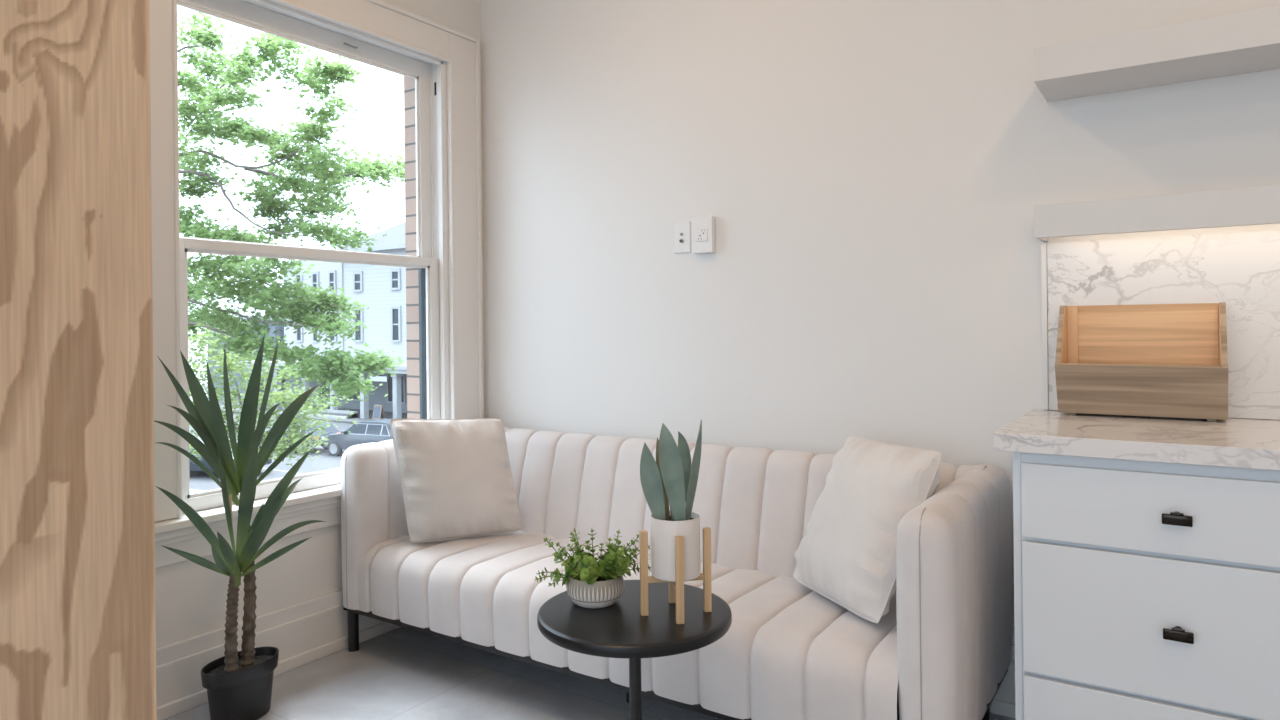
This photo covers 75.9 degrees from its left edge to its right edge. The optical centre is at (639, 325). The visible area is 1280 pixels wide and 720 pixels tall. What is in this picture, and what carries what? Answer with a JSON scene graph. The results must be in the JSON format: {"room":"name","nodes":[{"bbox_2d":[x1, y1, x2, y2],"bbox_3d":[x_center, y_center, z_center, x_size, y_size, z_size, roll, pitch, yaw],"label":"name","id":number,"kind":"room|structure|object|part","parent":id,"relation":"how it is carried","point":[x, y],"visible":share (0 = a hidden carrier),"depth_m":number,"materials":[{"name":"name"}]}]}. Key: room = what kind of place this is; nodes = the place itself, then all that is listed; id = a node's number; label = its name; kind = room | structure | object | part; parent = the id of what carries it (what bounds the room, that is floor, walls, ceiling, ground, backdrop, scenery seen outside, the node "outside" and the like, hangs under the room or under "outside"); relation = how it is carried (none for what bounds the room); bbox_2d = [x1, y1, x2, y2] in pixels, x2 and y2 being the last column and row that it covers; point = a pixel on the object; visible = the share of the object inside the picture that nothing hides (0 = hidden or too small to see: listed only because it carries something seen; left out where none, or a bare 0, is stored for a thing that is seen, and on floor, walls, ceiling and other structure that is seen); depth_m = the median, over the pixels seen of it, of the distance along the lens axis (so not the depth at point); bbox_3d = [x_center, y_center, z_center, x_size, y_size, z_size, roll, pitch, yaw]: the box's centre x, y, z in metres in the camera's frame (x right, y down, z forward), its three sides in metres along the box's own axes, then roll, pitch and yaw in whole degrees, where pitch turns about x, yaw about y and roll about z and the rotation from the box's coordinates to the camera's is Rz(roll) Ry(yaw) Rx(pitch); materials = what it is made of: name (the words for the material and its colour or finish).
{"room":"living room","nodes":[
{"label":"living room","id":0,"kind":"room"},
{"bbox_2d":[155,0,484,647],"bbox_3d":[-2.526,-0.279,1.024,0.130,2.950,6.400,-1,0,34],"label":"wall","id":1,"kind":"structure","parent":0,"point":[191,597],"depth_m":2.82,"materials":[{"name":"white paint"}]},
{"bbox_2d":[149,0,181,521],"bbox_3d":[-1.469,-0.330,2.468,0.030,1.842,0.157,-1,0,34],"label":"trim","id":2,"kind":"structure","parent":1,"relation":"attached to","point":[162,13],"depth_m":2.50,"materials":[{"name":"white paint"}]},
{"bbox_2d":[155,484,340,567],"bbox_3d":[-1.110,0.658,2.994,0.088,0.137,1.558,-1,0,34],"label":"trim","id":3,"kind":"structure","parent":1,"relation":"attached to","point":[324,503],"depth_m":2.66,"materials":[{"name":"white paint"}]},
{"bbox_2d":[156,589,400,719],"bbox_3d":[-2.443,1.091,0.978,0.036,0.209,6.400,-1,0,34],"label":"baseboard","id":4,"kind":"structure","parent":1,"relation":"attached to","point":[305,632],"depth_m":2.78,"materials":[{"name":"white paint"}]},
{"bbox_2d":[177,0,449,514],"bbox_3d":[-1.183,-0.258,3.050,0.140,1.729,1.129,-1,0,34],"label":"window","id":5,"kind":"structure","parent":1,"relation":"in","point":[429,73],"depth_m":3.32,"materials":[{"name":"white paint"}]},
{"bbox_3d":[-1.208,-0.678,3.058,0.033,0.872,1.104,-1,0,34],"label":"sash","id":6,"kind":"part","parent":5,"relation":"part of","materials":[{"name":"white paint"}]},
{"bbox_3d":[-1.163,0.154,3.032,0.034,0.871,1.102,-1,0,34],"label":"sash","id":7,"kind":"part","parent":5,"relation":"part of","materials":[{"name":"white paint"}]},
{"bbox_3d":[-1.227,0.148,3.078,0.016,0.870,1.104,-1,0,34],"label":"screen frame","id":8,"kind":"part","parent":5,"relation":"part of","materials":[{"name":"grey"}]},
{"bbox_2d":[270,0,479,61],"bbox_3d":[-1.118,-1.184,3.008,0.030,0.142,1.456,-1,0,34],"label":"trim","id":9,"kind":"structure","parent":1,"relation":"attached to","point":[380,19],"depth_m":3.20,"materials":[{"name":"white paint"}]},
{"bbox_2d":[447,33,483,418],"bbox_3d":[-0.754,-0.338,3.543,0.030,1.842,0.171,-1,0,34],"label":"trim","id":10,"kind":"structure","parent":1,"relation":"attached to","point":[463,72],"depth_m":3.54,"materials":[{"name":"white paint"}]},
{"bbox_2d":[404,76,419,418],"bbox_3d":[-2.467,1.596,1.359,0.165,9.200,7.000,-1,0,34],"label":"wall","id":11,"kind":"structure","parent":0,"point":[412,283],"depth_m":3.65,"materials":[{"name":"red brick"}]},
{"bbox_2d":[164,627,1014,719],"bbox_3d":[-0.824,1.239,-0.087,4.610,0.120,6.620,-1,0,34],"label":"floor","id":12,"kind":"structure","parent":0,"point":[401,673],"depth_m":2.65,"materials":[{"name":"grey concrete"}]},
{"bbox_2d":[0,0,156,719],"bbox_3d":[-1.477,-0.175,0.761,0.106,2.720,1.901,-1,0,34],"label":"plywood panel","id":13,"kind":"object","parent":12,"relation":"on","point":[78,600],"visible":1,"depth_m":1.42,"materials":[{"name":"beige wood"}]},
{"bbox_2d":[154,333,324,719],"bbox_3d":[-1.131,0.600,2.380,0.376,1.163,0.459,-1,0,34],"label":"yucca","id":14,"kind":"object","parent":12,"relation":"on","point":[238,684],"visible":1,"depth_m":2.40,"materials":[{"name":"green plant"}]},
{"bbox_2d":[201,646,278,719],"bbox_3d":[-1.202,1.095,2.473,0.146,0.174,0.231,-1,0,34],"label":"pot","id":15,"kind":"object","parent":14,"relation":"attached to","point":[240,690],"depth_m":2.43,"materials":[{"name":"black plastic"}]},
{"bbox_2d":[537,580,731,719],"bbox_3d":[-0.010,0.920,1.944,0.458,0.500,0.458,-1,0,34],"label":"side table","id":16,"kind":"object","parent":12,"relation":"on","point":[617,630],"visible":0.81,"depth_m":1.85,"materials":[{"name":"black paint"}]},
{"bbox_2d":[535,528,650,607],"bbox_3d":[-0.099,0.585,1.985,0.269,0.171,0.206,-1,0,-42],"label":"eucalyptus plant","id":17,"kind":"object","parent":16,"relation":"on","point":[590,583],"visible":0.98,"depth_m":1.95,"materials":[{"name":"green plant"}]},
{"bbox_2d":[566,575,623,607],"bbox_3d":[-0.109,0.637,1.993,0.141,0.069,0.141,-1,0,34],"label":"bowl","id":18,"kind":"object","parent":17,"relation":"attached to","point":[595,591],"depth_m":1.94,"materials":[{"name":"white ceramic"}]},
{"bbox_2d":[639,527,711,623],"bbox_3d":[0.085,0.572,1.915,0.135,0.194,0.132,-1,0,34],"label":"plant stand","id":19,"kind":"object","parent":16,"relation":"on","point":[676,589],"visible":0.88,"depth_m":1.89,"materials":[{"name":"brown wood"}]},
{"bbox_3d":[0.009,0.573,1.901,0.017,0.194,0.018,-1,0,-9],"label":"leg","id":20,"kind":"part","parent":19,"relation":"part of","materials":[{"name":"brown wood"}]},
{"bbox_2d":[640,420,701,581],"bbox_3d":[0.082,0.402,1.919,0.121,0.360,0.126,-1,0,34],"label":"snake plant","id":21,"kind":"object","parent":19,"relation":"on","point":[671,480],"visible":0.99,"depth_m":1.88,"materials":[{"name":"green plant"}]},
{"bbox_3d":[0.083,0.512,1.913,0.115,0.140,0.115,-1,0,34],"label":"pot","id":22,"kind":"part","parent":21,"relation":"part of","materials":[{"name":"white ceramic"}]},
{"bbox_3d":[0.078,0.572,1.985,0.018,0.194,0.017,-1,0,-4],"label":"leg","id":23,"kind":"part","parent":19,"relation":"part of","materials":[{"name":"brown wood"}]},
{"bbox_3d":[0.089,0.572,1.846,0.018,0.194,0.017,-1,0,-5],"label":"leg","id":24,"kind":"part","parent":19,"relation":"part of","materials":[{"name":"brown wood"}]},
{"bbox_3d":[0.157,0.571,1.921,0.017,0.194,0.018,-1,0,-6],"label":"leg","id":25,"kind":"part","parent":19,"relation":"part of","materials":[{"name":"brown wood"}]},
{"bbox_2d":[341,427,1011,719],"bbox_3d":[-0.004,0.794,2.693,2.144,0.753,0.758,-1,0,34],"label":"sofa","id":26,"kind":"object","parent":12,"relation":"on","point":[941,650],"visible":0.62,"depth_m":2.48,"materials":[{"name":"fabric"}]},
{"bbox_3d":[-1.044,1.102,2.988,0.038,0.158,0.038,-1,0,34],"label":"leg","id":27,"kind":"part","parent":26,"relation":"part of","materials":[{"name":"black"}]},
{"bbox_3d":[-0.845,0.722,3.247,0.132,0.583,0.747,-1,0,34],"label":"arm","id":28,"kind":"part","parent":26,"relation":"part of","materials":[{"name":"fabric"}]},
{"bbox_2d":[390,418,521,542],"bbox_3d":[-0.676,0.558,3.040,0.473,0.449,0.186,-1,0,-30],"label":"cushion","id":29,"kind":"object","parent":26,"relation":"on","point":[456,478],"visible":1,"depth_m":2.97,"materials":[{"name":"fabric"}]},
{"bbox_3d":[-0.025,1.091,2.558,0.038,0.158,0.038,-1,0,34],"label":"leg","id":30,"kind":"part","parent":26,"relation":"part of","materials":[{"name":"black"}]},
{"bbox_3d":[-0.060,0.892,2.644,1.936,0.230,0.585,-1,0,34],"label":"seat","id":31,"kind":"part","parent":26,"relation":"part of","materials":[{"name":"fabric"}]},
{"bbox_3d":[-0.001,1.013,2.695,2.120,0.020,0.715,-1,0,34],"label":"rail","id":32,"kind":"part","parent":26,"relation":"part of","materials":[{"name":"black"}]},
{"bbox_3d":[0.138,0.707,2.908,2.030,0.583,0.243,-1,0,34],"label":"backrest","id":33,"kind":"part","parent":26,"relation":"part of","materials":[{"name":"fabric"}]},
{"bbox_2d":[793,436,942,622],"bbox_3d":[0.616,0.541,2.283,0.256,0.426,0.446,-1,0,-21],"label":"cushion","id":34,"kind":"object","parent":26,"relation":"on","point":[846,554],"visible":0.9,"depth_m":2.17,"materials":[{"name":"fabric"}]},
{"bbox_3d":[0.830,0.705,2.132,0.132,0.583,0.747,-1,0,34],"label":"arm","id":35,"kind":"part","parent":26,"relation":"part of","materials":[{"name":"fabric"}]},
{"bbox_3d":[0.997,1.081,2.388,0.038,0.158,0.038,-1,0,34],"label":"leg","id":36,"kind":"part","parent":26,"relation":"part of","materials":[{"name":"black metal"}]},
{"bbox_2d":[1013,452,1279,719],"bbox_3d":[1.799,0.716,1.619,1.868,0.870,0.620,-1,0,34],"label":"base cabinet","id":37,"kind":"object","parent":12,"relation":"on","point":[1144,590],"visible":0.9,"depth_m":1.76,"materials":[{"name":"white paint"}]},
{"bbox_3d":[1.041,0.724,2.152,0.016,0.870,0.574,-1,0,34],"label":"panel","id":38,"kind":"part","parent":37,"relation":"part of","materials":[{"name":"white paint"}]},
{"bbox_2d":[993,409,1279,470],"bbox_3d":[1.787,0.260,1.632,1.914,0.041,0.610,-1,0,34],"label":"countertop","id":39,"kind":"structure","parent":37,"relation":"on","point":[1232,442],"depth_m":1.84,"materials":[{"name":"stone"}]},
{"bbox_2d":[1055,302,1227,421],"bbox_3d":[1.323,0.093,2.175,0.380,0.302,0.178,-1,0,34],"label":"wooden bin","id":40,"kind":"object","parent":39,"relation":"on","point":[1153,360],"visible":1,"depth_m":2.18,"materials":[{"name":"brown wood"}]},
{"bbox_3d":[1.170,0.091,2.277,0.012,0.294,0.178,-1,0,34],"label":"panel","id":41,"kind":"part","parent":40,"relation":"part of","materials":[{"name":"brown wood"}]},
{"bbox_3d":[1.294,0.168,2.131,0.380,0.138,0.074,-1,0,34],"label":"panel","id":42,"kind":"part","parent":40,"relation":"part of","materials":[{"name":"brown wood"}]},
{"bbox_3d":[1.369,0.083,2.244,0.350,0.282,0.012,-1,0,34],"label":"panel","id":43,"kind":"part","parent":40,"relation":"part of","materials":[{"name":"brown wood"}]},
{"bbox_3d":[1.476,0.088,2.074,0.012,0.294,0.178,-1,0,34],"label":"panel","id":44,"kind":"part","parent":40,"relation":"part of","materials":[{"name":"brown wood"}]},
{"bbox_3d":[1.140,0.931,1.732,0.600,0.255,0.020,-1,0,34],"label":"drawer","id":45,"kind":"part","parent":37,"relation":"part of","materials":[{"name":"white paint"}]},
{"bbox_3d":[1.134,0.399,1.732,0.600,0.169,0.020,-1,0,34],"label":"drawer","id":46,"kind":"part","parent":37,"relation":"part of","materials":[{"name":"white paint"}]},
{"bbox_3d":[1.137,0.643,1.732,0.600,0.298,0.020,-1,0,34],"label":"drawer","id":47,"kind":"part","parent":37,"relation":"part of","materials":[{"name":"white paint"}]},
{"bbox_3d":[1.121,0.402,1.712,0.054,0.026,0.028,-1,0,34],"label":"handle","id":48,"kind":"part","parent":37,"relation":"part of","materials":[{"name":"black metal"}]},
{"bbox_3d":[1.123,0.643,1.712,0.054,0.026,0.028,-1,0,34],"label":"handle","id":49,"kind":"part","parent":37,"relation":"part of","materials":[{"name":"black metal"}]},
{"bbox_2d":[480,0,1279,643],"bbox_3d":[1.053,-0.316,2.557,4.390,2.950,0.120,-1,0,34],"label":"wall","id":50,"kind":"structure","parent":0,"point":[872,175],"depth_m":2.81,"materials":[{"name":"white paint"}]},
{"bbox_2d":[674,222,690,252],"bbox_3d":[0.156,-0.330,3.073,0.070,0.115,0.015,-1,0,34],"label":"phone jack plate","id":51,"kind":"object","parent":50,"relation":"attached to","point":[682,239],"visible":1,"depth_m":3.07,"materials":[{"name":"white plastic"}]},
{"bbox_2d":[692,216,715,253],"bbox_3d":[0.233,-0.332,3.013,0.086,0.132,0.031,-1,0,34],"label":"power outlet","id":52,"kind":"object","parent":50,"relation":"attached to","point":[703,228],"visible":1,"depth_m":3.00,"materials":[{"name":"white plastic"}]},
{"bbox_2d":[990,643,1014,717],"bbox_3d":[0.257,1.063,3.003,2.213,0.209,0.036,-1,0,34],"label":"baseboard","id":53,"kind":"structure","parent":50,"relation":"attached to","point":[1003,703],"depth_m":2.44,"materials":[{"name":"white paint"}]},
{"bbox_2d":[1041,243,1048,409],"bbox_3d":[1.181,0.002,2.392,0.016,0.485,0.018,-1,0,34],"label":"trim","id":54,"kind":"structure","parent":50,"relation":"attached to","point":[1044,300],"depth_m":2.38,"materials":[{"name":"white paint"}]},
{"bbox_2d":[1034,5,1279,101],"bbox_3d":[1.893,-0.704,1.776,1.860,0.088,0.245,-1,0,34],"label":"wall shelf","id":55,"kind":"object","parent":50,"relation":"attached to","point":[1248,41],"visible":1,"depth_m":2.07,"materials":[{"name":"white paint"}]},
{"bbox_2d":[1034,186,1279,241],"bbox_3d":[1.917,-0.297,1.820,1.875,0.090,0.150,-1,0,34],"label":"shelf","id":56,"kind":"object","parent":50,"relation":"attached to","point":[1258,205],"visible":1,"depth_m":2.11,"materials":[{"name":"white paint"}]},
{"bbox_2d":[1047,229,1279,419],"bbox_3d":[1.963,-0.006,1.873,1.862,0.485,0.013,-1,0,34],"label":"backsplash","id":57,"kind":"structure","parent":50,"relation":"attached to","point":[1241,270],"depth_m":2.17,"materials":[{"name":"stone"}]},
{"label":"outside","id":58,"kind":"structure","parent":0,"visible":0},
{"bbox_2d":[189,394,406,423],"bbox_3d":[-9.625,6.200,70.433,61.000,0.140,38.800,-1,0,34],"label":"sidewalk","id":59,"kind":"structure","parent":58,"point":[388,415],"depth_m":56.70,"materials":[{"name":"grey concrete"}]},
{"bbox_2d":[207,315,285,403],"bbox_3d":[-31.032,2.816,72.530,10.500,7.350,9.400,-1,0,34],"label":"building","id":60,"kind":"structure","parent":59,"relation":"on","point":[276,327],"depth_m":68.24,"materials":[{"name":"grey"}]},
{"bbox_2d":[236,222,406,418],"bbox_3d":[-16.021,-1.114,62.206,25.600,14.900,16.700,-1,0,34],"label":"clapboard building","id":61,"kind":"structure","parent":59,"relation":"on","point":[383,288],"depth_m":58.23,"materials":[{"name":"grey wood"}]},
{"bbox_3d":[-26.754,0.147,64.472,0.500,2.000,0.030,-1,0,34],"label":"pane","id":62,"kind":"part","parent":61,"relation":"part of","materials":[{"name":"clear glass"}]},
{"bbox_3d":[-25.041,-3.271,63.308,0.500,1.400,0.030,-1,0,34],"label":"pane","id":63,"kind":"part","parent":61,"relation":"part of","materials":[{"name":"clear glass"}]},
{"bbox_3d":[-24.161,4.470,63.247,2.000,2.100,0.045,-1,0,34],"label":"pane","id":64,"kind":"part","parent":61,"relation":"part of","materials":[{"name":"glass"}]},
{"bbox_3d":[-23.293,-3.289,62.144,0.500,1.400,0.030,-1,0,34],"label":"pane","id":65,"kind":"part","parent":61,"relation":"part of","materials":[{"name":"clear glass"}]},
{"bbox_3d":[-21.123,4.439,61.224,1.900,2.100,0.045,-1,0,34],"label":"pane","id":66,"kind":"part","parent":61,"relation":"part of","materials":[{"name":"glass"}]},
{"bbox_3d":[-20.128,-3.122,58.596,0.620,1.100,0.030,-1,0,34],"label":"pane","id":67,"kind":"part","parent":61,"relation":"part of","materials":[{"name":"clear glass"}]},
{"bbox_3d":[-20.096,-0.052,58.596,0.620,2.140,0.030,-1,0,34],"label":"pane","id":68,"kind":"part","parent":61,"relation":"part of","materials":[{"name":"clear glass"}]},
{"bbox_2d":[370,373,386,381],"bbox_3d":[-17.289,3.387,54.007,1.900,0.565,0.066,-1,0,34],"label":"shop sign","id":69,"kind":"object","parent":61,"relation":"hanging from","point":[377,378],"visible":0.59,"depth_m":53.80,"materials":[{"name":"grey"}]},
{"bbox_3d":[-16.750,-0.087,56.368,0.620,2.140,0.030,-1,0,34],"label":"pane","id":70,"kind":"part","parent":61,"relation":"part of","materials":[{"name":"clear glass"}]},
{"bbox_3d":[-16.782,-3.156,56.368,0.620,1.100,0.030,-1,0,34],"label":"pane","id":71,"kind":"part","parent":61,"relation":"part of","materials":[{"name":"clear glass"}]},
{"bbox_3d":[-17.461,4.401,58.785,1.700,2.100,0.045,-1,0,34],"label":"pane","id":72,"kind":"part","parent":61,"relation":"part of","materials":[{"name":"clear glass"}]},
{"bbox_2d":[372,405,384,419],"bbox_3d":[-16.972,5.670,53.275,0.760,1.037,0.480,-1,0,34],"label":"sandwich board","id":73,"kind":"object","parent":59,"relation":"on","point":[378,412],"visible":0.8,"depth_m":53.19,"materials":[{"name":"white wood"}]},
{"bbox_3d":[-17.030,5.612,53.188,0.600,0.759,0.176,-1,0,34],"label":"writing panel","id":74,"kind":"part","parent":73,"relation":"part of","materials":[{"name":"blue"}]},
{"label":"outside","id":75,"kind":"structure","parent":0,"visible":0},
{"bbox_2d":[189,384,352,493],"bbox_3d":[-29.903,6.630,41.168,89.680,0.300,110.000,-1,0,34],"label":"street","id":76,"kind":"structure","parent":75,"point":[199,480],"depth_m":37.07,"materials":[{"name":"grey asphalt"}]},
{"bbox_2d":[190,489,203,492],"bbox_3d":[-13.902,6.308,29.730,17.085,0.012,0.450,-1,0,28],"label":"road marking","id":77,"kind":"object","parent":76,"relation":"on","point":[191,490],"depth_m":31.34,"materials":[{"name":"grey paint"}]},
{"bbox_2d":[189,438,271,471],"bbox_3d":[-18.369,5.650,35.154,4.840,1.420,2.140,-1,0,14],"label":"car","id":78,"kind":"object","parent":76,"relation":"on","point":[193,467],"visible":0.11,"depth_m":34.24,"materials":[{"name":"grey paint"}]},
{"bbox_2d":[188,327,360,467],"bbox_3d":[-10.906,3.154,23.900,6.808,6.739,4.790,-1,0,11],"label":"street tree","id":79,"kind":"object","parent":76,"relation":"on","point":[278,396],"visible":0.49,"depth_m":23.15,"materials":[{"name":"green plant"}]},
{"bbox_2d":[262,468,302,473],"bbox_3d":[-23.004,6.402,40.417,42.008,0.012,0.160,-1,0,33],"label":"road marking","id":80,"kind":"object","parent":76,"relation":"on","point":[262,468],"depth_m":35.79,"materials":[{"name":"grey paint"}]},
{"bbox_2d":[177,11,404,406],"bbox_3d":[-6.495,0.632,13.047,6.449,11.587,3.054,-1,0,3],"label":"maple tree","id":81,"kind":"object","parent":76,"relation":"on","point":[300,309],"visible":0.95,"depth_m":12.56,"materials":[{"name":"green plant"}]},
{"bbox_2d":[258,421,340,453],"bbox_3d":[-17.766,5.644,42.034,4.840,1.420,2.140,-1,0,24],"label":"car","id":82,"kind":"object","parent":76,"relation":"on","point":[332,428],"visible":0.16,"depth_m":41.03,"materials":[{"name":"grey paint"}]},
{"bbox_2d":[321,418,391,455],"bbox_3d":[-13.108,5.446,40.011,4.840,1.720,2.140,-1,0,24],"label":"car","id":83,"kind":"object","parent":76,"relation":"on","point":[377,430],"visible":0.39,"depth_m":39.25,"materials":[{"name":"grey metal"}]},
{"bbox_3d":[-12.993,4.935,39.094,2.780,0.460,0.188,-1,0,24],"label":"glass","id":84,"kind":"part","parent":83,"relation":"part of","materials":[{"name":"grey glass"}]},
{"bbox_3d":[-12.990,4.939,39.100,2.880,0.492,0.199,-1,0,24],"label":"window trim","id":85,"kind":"part","parent":83,"relation":"part of","materials":[{"name":"silver metal"}]}
]}

